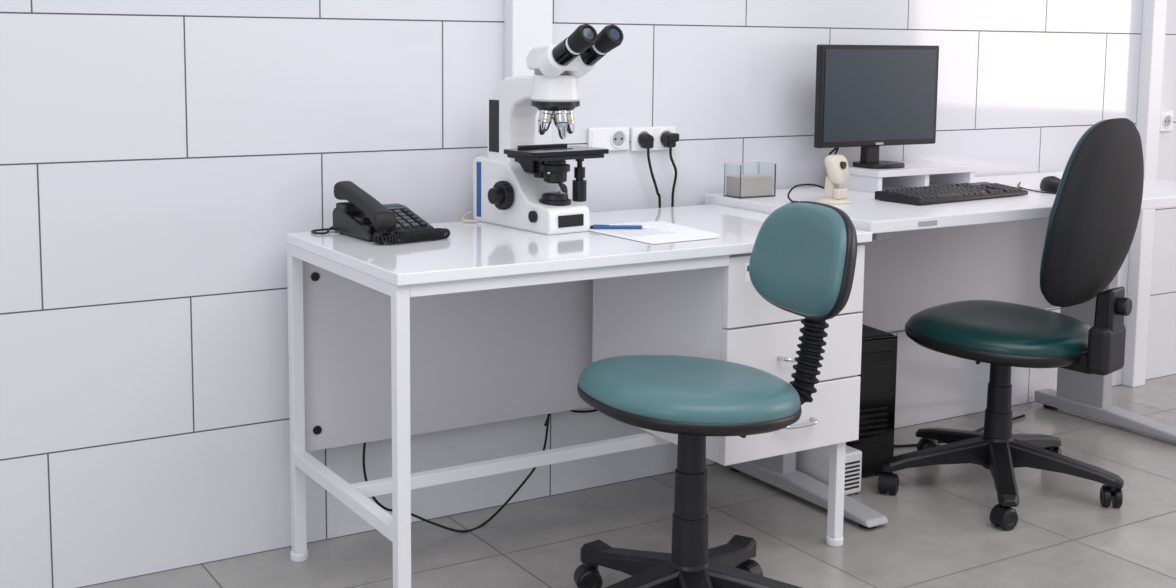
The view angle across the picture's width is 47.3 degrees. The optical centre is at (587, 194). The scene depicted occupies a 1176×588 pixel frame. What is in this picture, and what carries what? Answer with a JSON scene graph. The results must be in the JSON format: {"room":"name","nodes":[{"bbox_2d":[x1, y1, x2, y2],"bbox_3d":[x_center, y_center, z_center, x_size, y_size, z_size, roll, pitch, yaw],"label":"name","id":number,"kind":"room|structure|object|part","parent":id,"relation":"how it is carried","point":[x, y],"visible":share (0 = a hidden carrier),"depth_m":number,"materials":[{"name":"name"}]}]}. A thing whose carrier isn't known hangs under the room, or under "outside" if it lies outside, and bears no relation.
{"room":"laboratory","nodes":[
{"label":"laboratory","id":0,"kind":"room"},
{"bbox_2d":[0,0,1175,587],"bbox_3d":[-0.029,-0.732,3.368,10.000,3.000,0.120,-3,8,-32],"label":"wall","id":1,"kind":"structure","parent":0,"point":[159,159],"depth_m":3.00,"materials":[{"name":"tile"}]},
{"bbox_2d":[504,0,551,144],"bbox_3d":[-0.138,-1.062,3.163,0.110,2.300,0.044,-3,8,-32],"label":"trim","id":2,"kind":"structure","parent":1,"relation":"attached to","point":[527,23],"depth_m":3.21,"materials":[{"name":"white paint"}]},
{"bbox_2d":[587,127,628,150],"bbox_3d":[0.053,-0.142,3.408,0.122,0.060,0.016,-3,8,-32],"label":"wall socket","id":3,"kind":"object","parent":1,"relation":"attached to","point":[611,138],"visible":0.94,"depth_m":3.40,"materials":[{"name":"plastic"}]},
{"bbox_2d":[639,133,660,207],"bbox_3d":[0.163,0.101,3.479,0.067,0.524,0.028,-3,8,-32],"label":"plug","id":4,"kind":"object","parent":1,"relation":"attached to","point":[646,140],"visible":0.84,"depth_m":3.44,"materials":[{"name":"black plastic"}]},
{"bbox_3d":[0.169,0.118,3.483,0.054,0.488,0.008,-5,9,-42],"label":"cord","id":5,"kind":"part","parent":4,"relation":"part of","materials":[{"name":"black rubber"}]},
{"bbox_2d":[630,126,675,150],"bbox_3d":[0.170,-0.146,3.481,0.138,0.062,0.016,-3,8,-32],"label":"wall socket","id":6,"kind":"object","parent":1,"relation":"attached to","point":[656,132],"visible":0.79,"depth_m":3.47,"materials":[{"name":"plastic"}]},
{"bbox_2d":[661,132,678,206],"bbox_3d":[0.213,0.098,3.507,0.041,0.524,0.034,-3,8,-32],"label":"plug","id":7,"kind":"object","parent":1,"relation":"attached to","point":[669,140],"visible":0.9,"depth_m":3.48,"materials":[{"name":"black plastic"}]},
{"bbox_3d":[0.218,0.116,3.512,0.014,0.488,0.027,6,8,39],"label":"cord","id":8,"kind":"part","parent":7,"relation":"part of","materials":[{"name":"black rubber"}]},
{"bbox_2d":[1122,0,1166,386],"bbox_3d":[1.893,-0.836,4.456,0.068,3.000,0.044,-3,8,-32],"label":"vertical post","id":9,"kind":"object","parent":1,"relation":"attached to","point":[1154,11],"depth_m":4.53,"materials":[{"name":"white metal"}]},
{"bbox_2d":[1160,111,1172,131],"bbox_3d":[1.978,-0.253,4.596,0.070,0.070,0.016,-3,8,-32],"label":"wall socket","id":10,"kind":"object","parent":1,"relation":"attached to","point":[1166,118],"visible":0.94,"depth_m":4.59,"materials":[{"name":"plastic"}]},
{"bbox_2d":[81,374,1175,587],"bbox_3d":[1.567,1.116,0.959,10.000,0.100,6.000,-3,8,-32],"label":"floor","id":11,"kind":"structure","parent":0,"point":[939,532],"depth_m":3.19,"materials":[{"name":"tile"}]},
{"bbox_2d":[362,409,597,532],"bbox_3d":[-0.191,0.638,3.265,0.727,0.303,0.088,-3,8,-32],"label":"cable","id":12,"kind":"object","parent":11,"relation":"on","point":[546,424],"visible":0.73,"depth_m":3.22,"materials":[{"name":"black rubber"}]},
{"bbox_3d":[-0.005,0.526,3.413,0.245,0.093,0.008,-3,8,-32],"label":"cord","id":13,"kind":"part","parent":12,"relation":"part of","materials":[{"name":"black rubber"}]},
{"bbox_2d":[287,204,871,587],"bbox_3d":[-0.018,0.447,3.020,1.162,0.735,0.616,-3,8,-32],"label":"lab bench","id":14,"kind":"object","parent":11,"relation":"on","point":[482,323],"visible":0.81,"depth_m":3.01,"materials":[{"name":"white laminate"}]},
{"bbox_3d":[-0.641,0.450,2.960,0.027,0.695,0.027,-3,8,-32],"label":"leg","id":15,"kind":"part","parent":14,"relation":"part of","materials":[{"name":"white metal"}]},
{"bbox_3d":[-0.495,0.607,2.737,0.027,0.028,0.535,-3,8,-32],"label":"rail","id":16,"kind":"part","parent":14,"relation":"part of","materials":[{"name":"white metal"}]},
{"bbox_2d":[311,181,449,244],"bbox_3d":[-0.445,0.032,2.885,0.203,0.112,0.276,-5,9,-41],"label":"desk telephone","id":17,"kind":"object","parent":14,"relation":"on","point":[363,216],"visible":1,"depth_m":2.85,"materials":[{"name":"black plastic"}]},
{"bbox_3d":[-0.568,0.074,2.930,0.072,0.015,0.055,-4,8,-36],"label":"line cord","id":18,"kind":"part","parent":17,"relation":"part of","materials":[{"name":"black plastic"}]},
{"bbox_3d":[-0.366,0.079,2.813,0.186,0.036,0.063,-4,8,-36],"label":"coiled cord","id":19,"kind":"part","parent":17,"relation":"part of","materials":[{"name":"black plastic"}]},
{"bbox_3d":[-0.345,0.506,2.486,0.027,0.695,0.027,-3,8,-32],"label":"leg","id":20,"kind":"part","parent":14,"relation":"part of","materials":[{"name":"white metal"}]},
{"bbox_3d":[-0.181,0.310,3.257,1.061,0.475,0.016,-3,8,-32],"label":"modesty panel","id":21,"kind":"part","parent":14,"relation":"part of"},
{"bbox_2d":[462,24,623,234],"bbox_3d":[-0.103,-0.152,3.009,0.208,0.456,0.446,-4,8,-38],"label":"microscope","id":22,"kind":"object","parent":14,"relation":"on","point":[519,184],"visible":1,"depth_m":2.97,"materials":[{"name":"metal"}]},
{"bbox_3d":[-0.273,0.044,3.144,0.047,0.032,0.080,1,7,8],"label":"power cord","id":23,"kind":"part","parent":22,"relation":"part of","materials":[{"name":"beige plastic"}]},
{"bbox_3d":[-0.198,0.001,3.020,0.046,0.062,0.062,-4,8,-38],"label":"coarse knob","id":24,"kind":"part","parent":22,"relation":"part of","materials":[{"name":"black plastic"}]},
{"bbox_3d":[-0.140,-0.168,3.056,0.078,0.208,0.214,-4,8,-38],"label":"arm","id":25,"kind":"part","parent":22,"relation":"part of","materials":[{"name":"plastic"}]},
{"bbox_3d":[-0.075,-0.008,3.115,0.046,0.062,0.062,-4,8,-38],"label":"coarse knob","id":26,"kind":"part","parent":22,"relation":"part of","materials":[{"name":"black plastic"}]},
{"bbox_3d":[-0.037,0.057,2.945,0.068,0.026,0.004,-4,8,-38],"label":"power dial panel","id":27,"kind":"part","parent":22,"relation":"part of","materials":[{"name":"black plastic"}]},
{"bbox_2d":[588,221,722,243],"bbox_3d":[0.146,0.081,2.988,0.244,0.002,0.311,-3,8,-32],"label":"paper sheets","id":28,"kind":"object","parent":14,"relation":"on","point":[658,232],"visible":0.84,"depth_m":2.96,"materials":[{"name":"white paper"}]},
{"bbox_2d":[590,225,648,228],"bbox_3d":[0.071,0.071,3.017,0.134,0.010,0.009,0,6,-4],"label":"ballpoint pen","id":29,"kind":"object","parent":28,"relation":"on","point":[593,226],"visible":0.99,"depth_m":3.01,"materials":[{"name":"plastic"}]},
{"bbox_2d":[592,244,864,465],"bbox_3d":[0.325,0.318,3.174,0.387,0.462,0.575,-3,8,-32],"label":"drawer cabinet","id":30,"kind":"object","parent":14,"relation":"attached to","point":[718,313],"visible":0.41,"depth_m":3.00,"materials":[{"name":"white metal"}]},
{"bbox_3d":[0.468,0.356,2.945,0.109,0.011,0.031,-3,8,-32],"label":"handle","id":31,"kind":"part","parent":30,"relation":"part of","materials":[{"name":"silver metal"}]},
{"bbox_3d":[0.453,0.497,2.983,0.387,0.149,0.019,-3,8,-32],"label":"drawer","id":32,"kind":"part","parent":30,"relation":"part of","materials":[{"name":"white laminate"}]},
{"bbox_3d":[0.455,0.348,2.966,0.387,0.143,0.019,-3,8,-32],"label":"drawer","id":33,"kind":"part","parent":30,"relation":"part of","materials":[{"name":"white laminate"}]},
{"bbox_3d":[0.456,0.197,2.949,0.387,0.153,0.019,-3,8,-32],"label":"drawer","id":34,"kind":"part","parent":30,"relation":"part of","materials":[{"name":"white laminate"}]},
{"bbox_3d":[0.466,0.505,2.962,0.109,0.011,0.031,-3,8,-32],"label":"handle","id":35,"kind":"part","parent":30,"relation":"part of","materials":[{"name":"silver metal"}]},
{"bbox_3d":[0.434,0.568,3.326,0.027,0.025,0.511,-3,8,-32],"label":"rail","id":36,"kind":"part","parent":14,"relation":"part of","materials":[{"name":"white metal"}]},
{"bbox_3d":[0.577,0.448,3.083,0.027,0.695,0.027,-3,8,-32],"label":"leg","id":37,"kind":"part","parent":14,"relation":"part of","materials":[{"name":"white metal"}]},
{"bbox_2d":[574,201,856,587],"bbox_3d":[0.208,0.447,2.576,0.609,0.840,0.551,0,6,-5],"label":"office chair","id":38,"kind":"object","parent":11,"relation":"on","point":[803,258],"visible":1,"depth_m":2.59,"materials":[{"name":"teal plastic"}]},
{"bbox_2d":[574,563,599,587],"bbox_3d":[-0.003,0.802,2.835,0.049,0.037,0.038,-1,7,-13],"label":"caster wheel","id":39,"kind":"object","parent":38,"relation":"attached to","point":[587,575],"depth_m":2.82,"materials":[{"name":"black plastic"}]},
{"bbox_3d":[0.091,0.744,2.748,0.062,0.081,0.276,-5,9,-42],"label":"arm","id":40,"kind":"part","parent":38,"relation":"part of","materials":[{"name":"black plastic"}]},
{"bbox_3d":[0.055,0.764,2.567,0.276,0.080,0.062,-2,7,-25],"label":"arm","id":41,"kind":"part","parent":38,"relation":"part of","materials":[{"name":"black plastic"}]},
{"bbox_2d":[579,355,800,423],"bbox_3d":[0.196,0.372,2.586,0.410,0.079,0.426,-2,7,-25],"label":"seat cushion","id":42,"kind":"object","parent":38,"relation":"on","point":[630,389],"depth_m":2.47,"materials":[{"name":"teal leather"}]},
{"bbox_3d":[0.217,0.776,2.477,0.062,0.081,0.276,0,6,-7],"label":"arm","id":43,"kind":"part","parent":38,"relation":"part of","materials":[{"name":"black plastic"}]},
{"bbox_3d":[0.276,0.743,2.770,0.062,0.081,0.276,4,7,29],"label":"arm","id":44,"kind":"part","parent":38,"relation":"part of","materials":[{"name":"black plastic"}]},
{"bbox_2d":[739,559,762,575],"bbox_3d":[0.343,0.802,2.866,0.049,0.037,0.038,6,8,39],"label":"caster wheel","id":45,"kind":"object","parent":38,"relation":"attached to","point":[750,565],"depth_m":2.86,"materials":[{"name":"black plastic"}]},
{"bbox_3d":[0.353,0.763,2.602,0.276,0.081,0.062,2,7,11],"label":"arm","id":46,"kind":"part","parent":38,"relation":"part of","materials":[{"name":"black plastic"}]},
{"bbox_2d":[749,203,846,316],"bbox_3d":[0.430,0.128,2.666,0.083,0.217,0.313,-2,7,-25],"label":"backrest cushion","id":47,"kind":"object","parent":38,"relation":"on","point":[798,263],"depth_m":2.64,"materials":[{"name":"teal leather"}]},
{"bbox_2d":[796,445,861,494],"bbox_3d":[0.623,0.709,3.519,0.090,0.115,0.182,-3,8,-32],"label":"ups unit","id":48,"kind":"object","parent":11,"relation":"on","point":[811,463],"visible":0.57,"depth_m":3.46,"materials":[{"name":"white plastic"}]},
{"bbox_2d":[705,172,1175,528],"bbox_3d":[1.095,0.367,3.723,1.468,0.757,0.628,-3,8,-32],"label":"desk","id":49,"kind":"object","parent":11,"relation":"on","point":[918,258],"visible":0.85,"depth_m":3.90,"materials":[{"name":"white laminate"}]},
{"bbox_2d":[723,162,775,198],"bbox_3d":[0.423,-0.040,3.513,0.116,0.086,0.072,-3,8,-32],"label":"box","id":50,"kind":"object","parent":49,"relation":"on","point":[743,180],"visible":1,"depth_m":3.48,"materials":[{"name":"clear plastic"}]},
{"bbox_2d":[787,154,850,204],"bbox_3d":[0.586,-0.041,3.384,0.157,0.121,0.092,0,6,-3],"label":"barcode scanner","id":51,"kind":"object","parent":49,"relation":"on","point":[837,168],"visible":0.96,"depth_m":3.36,"materials":[{"name":"beige plastic"}]},
{"bbox_3d":[0.554,-0.005,3.409,0.095,0.043,0.059,-2,7,-22],"label":"cord","id":52,"kind":"part","parent":51,"relation":"part of","materials":[{"name":"black rubber"}]},
{"bbox_3d":[0.616,-0.021,3.391,0.029,0.058,0.037,6,8,40],"label":"stem","id":53,"kind":"part","parent":51,"relation":"part of","materials":[{"name":"beige plastic"}]},
{"bbox_2d":[839,160,976,192],"bbox_3d":[0.887,-0.054,3.789,0.380,0.061,0.200,-3,8,-32],"label":"monitor stand","id":54,"kind":"object","parent":49,"relation":"on","point":[918,173],"visible":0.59,"depth_m":3.73,"materials":[{"name":"white plastic"}]},
{"bbox_2d":[814,44,938,168],"bbox_3d":[0.772,-0.248,3.731,0.426,0.336,0.193,-3,7,-30],"label":"computer monitor","id":55,"kind":"object","parent":54,"relation":"on","point":[868,97],"visible":0.88,"depth_m":3.67,"materials":[{"name":"black plastic"}]},
{"bbox_2d":[848,160,976,177],"bbox_3d":[0.887,-0.075,3.787,0.380,0.018,0.200,-3,8,-32],"label":"shelf","id":56,"kind":"object","parent":54,"relation":"attached to","point":[918,168],"depth_m":3.72,"materials":[{"name":"white laminate"}]},
{"bbox_2d":[875,182,1027,204],"bbox_3d":[0.947,-0.009,3.546,0.446,0.028,0.189,-4,8,-37],"label":"keyboard","id":57,"kind":"object","parent":49,"relation":"on","point":[923,195],"visible":1,"depth_m":3.47,"materials":[{"name":"black plastic"}]},
{"bbox_3d":[0.976,0.189,3.925,1.200,0.394,0.018,-3,8,-32],"label":"modesty panel","id":58,"kind":"part","parent":49,"relation":"part of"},
{"bbox_2d":[1018,176,1060,193],"bbox_3d":[1.258,-0.039,3.773,0.094,0.041,0.299,-1,7,-12],"label":"computer mouse","id":59,"kind":"object","parent":49,"relation":"on","point":[1050,184],"depth_m":3.69,"materials":[{"name":"black plastic"}]},
{"bbox_2d":[878,118,1143,530],"bbox_3d":[1.098,0.281,3.475,0.617,0.984,0.620,7,9,43],"label":"office chair","id":60,"kind":"object","parent":11,"relation":"on","point":[1094,215],"visible":1,"depth_m":3.28,"materials":[{"name":"black plastic"}]},
{"bbox_2d":[879,472,897,490],"bbox_3d":[0.776,0.738,3.471,0.038,0.037,0.049,3,7,23],"label":"caster wheel","id":61,"kind":"object","parent":60,"relation":"attached to","point":[887,480],"depth_m":3.45,"materials":[{"name":"black plastic"}]},
{"bbox_2d":[919,438,939,445],"bbox_3d":[0.964,0.704,3.784,0.049,0.037,0.038,-1,7,-15],"label":"caster wheel","id":62,"kind":"object","parent":60,"relation":"attached to","point":[923,441],"depth_m":3.77,"materials":[{"name":"black plastic"}]},
{"bbox_3d":[0.904,0.672,3.493,0.292,0.081,0.054,0,6,-7],"label":"arm","id":63,"kind":"part","parent":60,"relation":"part of","materials":[{"name":"black plastic"}]},
{"bbox_3d":[1.000,0.654,3.662,0.054,0.081,0.292,-2,7,-25],"label":"arm","id":64,"kind":"part","parent":60,"relation":"part of","materials":[{"name":"black plastic"}]},
{"bbox_2d":[906,300,1090,356],"bbox_3d":[1.073,0.345,3.476,0.450,0.075,0.464,7,9,43],"label":"seat cushion","id":65,"kind":"object","parent":60,"relation":"on","point":[968,328],"depth_m":3.36,"materials":[{"name":"green leather"}]},
{"bbox_2d":[990,504,1015,524],"bbox_3d":[0.998,0.767,3.231,0.049,0.037,0.038,-3,7,-29],"label":"caster wheel","id":66,"kind":"object","parent":60,"relation":"attached to","point":[1000,514],"depth_m":3.22,"materials":[{"name":"black plastic"}]},
{"bbox_3d":[1.037,0.690,3.351,0.054,0.081,0.292,2,7,11],"label":"arm","id":67,"kind":"part","parent":60,"relation":"part of","materials":[{"name":"black plastic"}]},
{"bbox_3d":[1.191,0.660,3.625,0.292,0.081,0.054,-5,9,-42],"label":"arm","id":68,"kind":"part","parent":60,"relation":"part of","materials":[{"name":"black plastic"}]},
{"bbox_2d":[1044,446,1059,451],"bbox_3d":[1.288,0.713,3.729,0.038,0.037,0.049,4,7,27],"label":"caster wheel","id":69,"kind":"object","parent":60,"relation":"attached to","point":[1053,448],"depth_m":3.71,"materials":[{"name":"black plastic"}]},
{"bbox_3d":[1.214,0.682,3.432,0.292,0.081,0.054,4,7,29],"label":"arm","id":70,"kind":"part","parent":60,"relation":"part of","materials":[{"name":"black plastic"}]},
{"bbox_2d":[1040,119,1107,295],"bbox_3d":[1.234,0.042,3.291,0.118,0.460,0.440,7,9,43],"label":"backrest cushion","id":71,"kind":"object","parent":60,"relation":"on","point":[1074,261],"depth_m":3.15,"materials":[{"name":"green leather"}]},
{"bbox_2d":[1102,485,1120,491],"bbox_3d":[1.323,0.751,3.396,0.038,0.037,0.049,2,7,9],"label":"caster wheel","id":72,"kind":"object","parent":60,"relation":"attached to","point":[1105,488],"depth_m":3.37,"materials":[{"name":"black plastic"}]},
{"bbox_3d":[1.299,0.270,3.254,0.025,0.044,0.044,7,9,43],"label":"adjust knob","id":73,"kind":"part","parent":60,"relation":"part of","materials":[{"name":"black plastic"}]},
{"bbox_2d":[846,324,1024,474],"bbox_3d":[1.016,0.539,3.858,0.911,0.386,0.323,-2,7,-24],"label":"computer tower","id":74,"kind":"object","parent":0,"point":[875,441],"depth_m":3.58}
]}

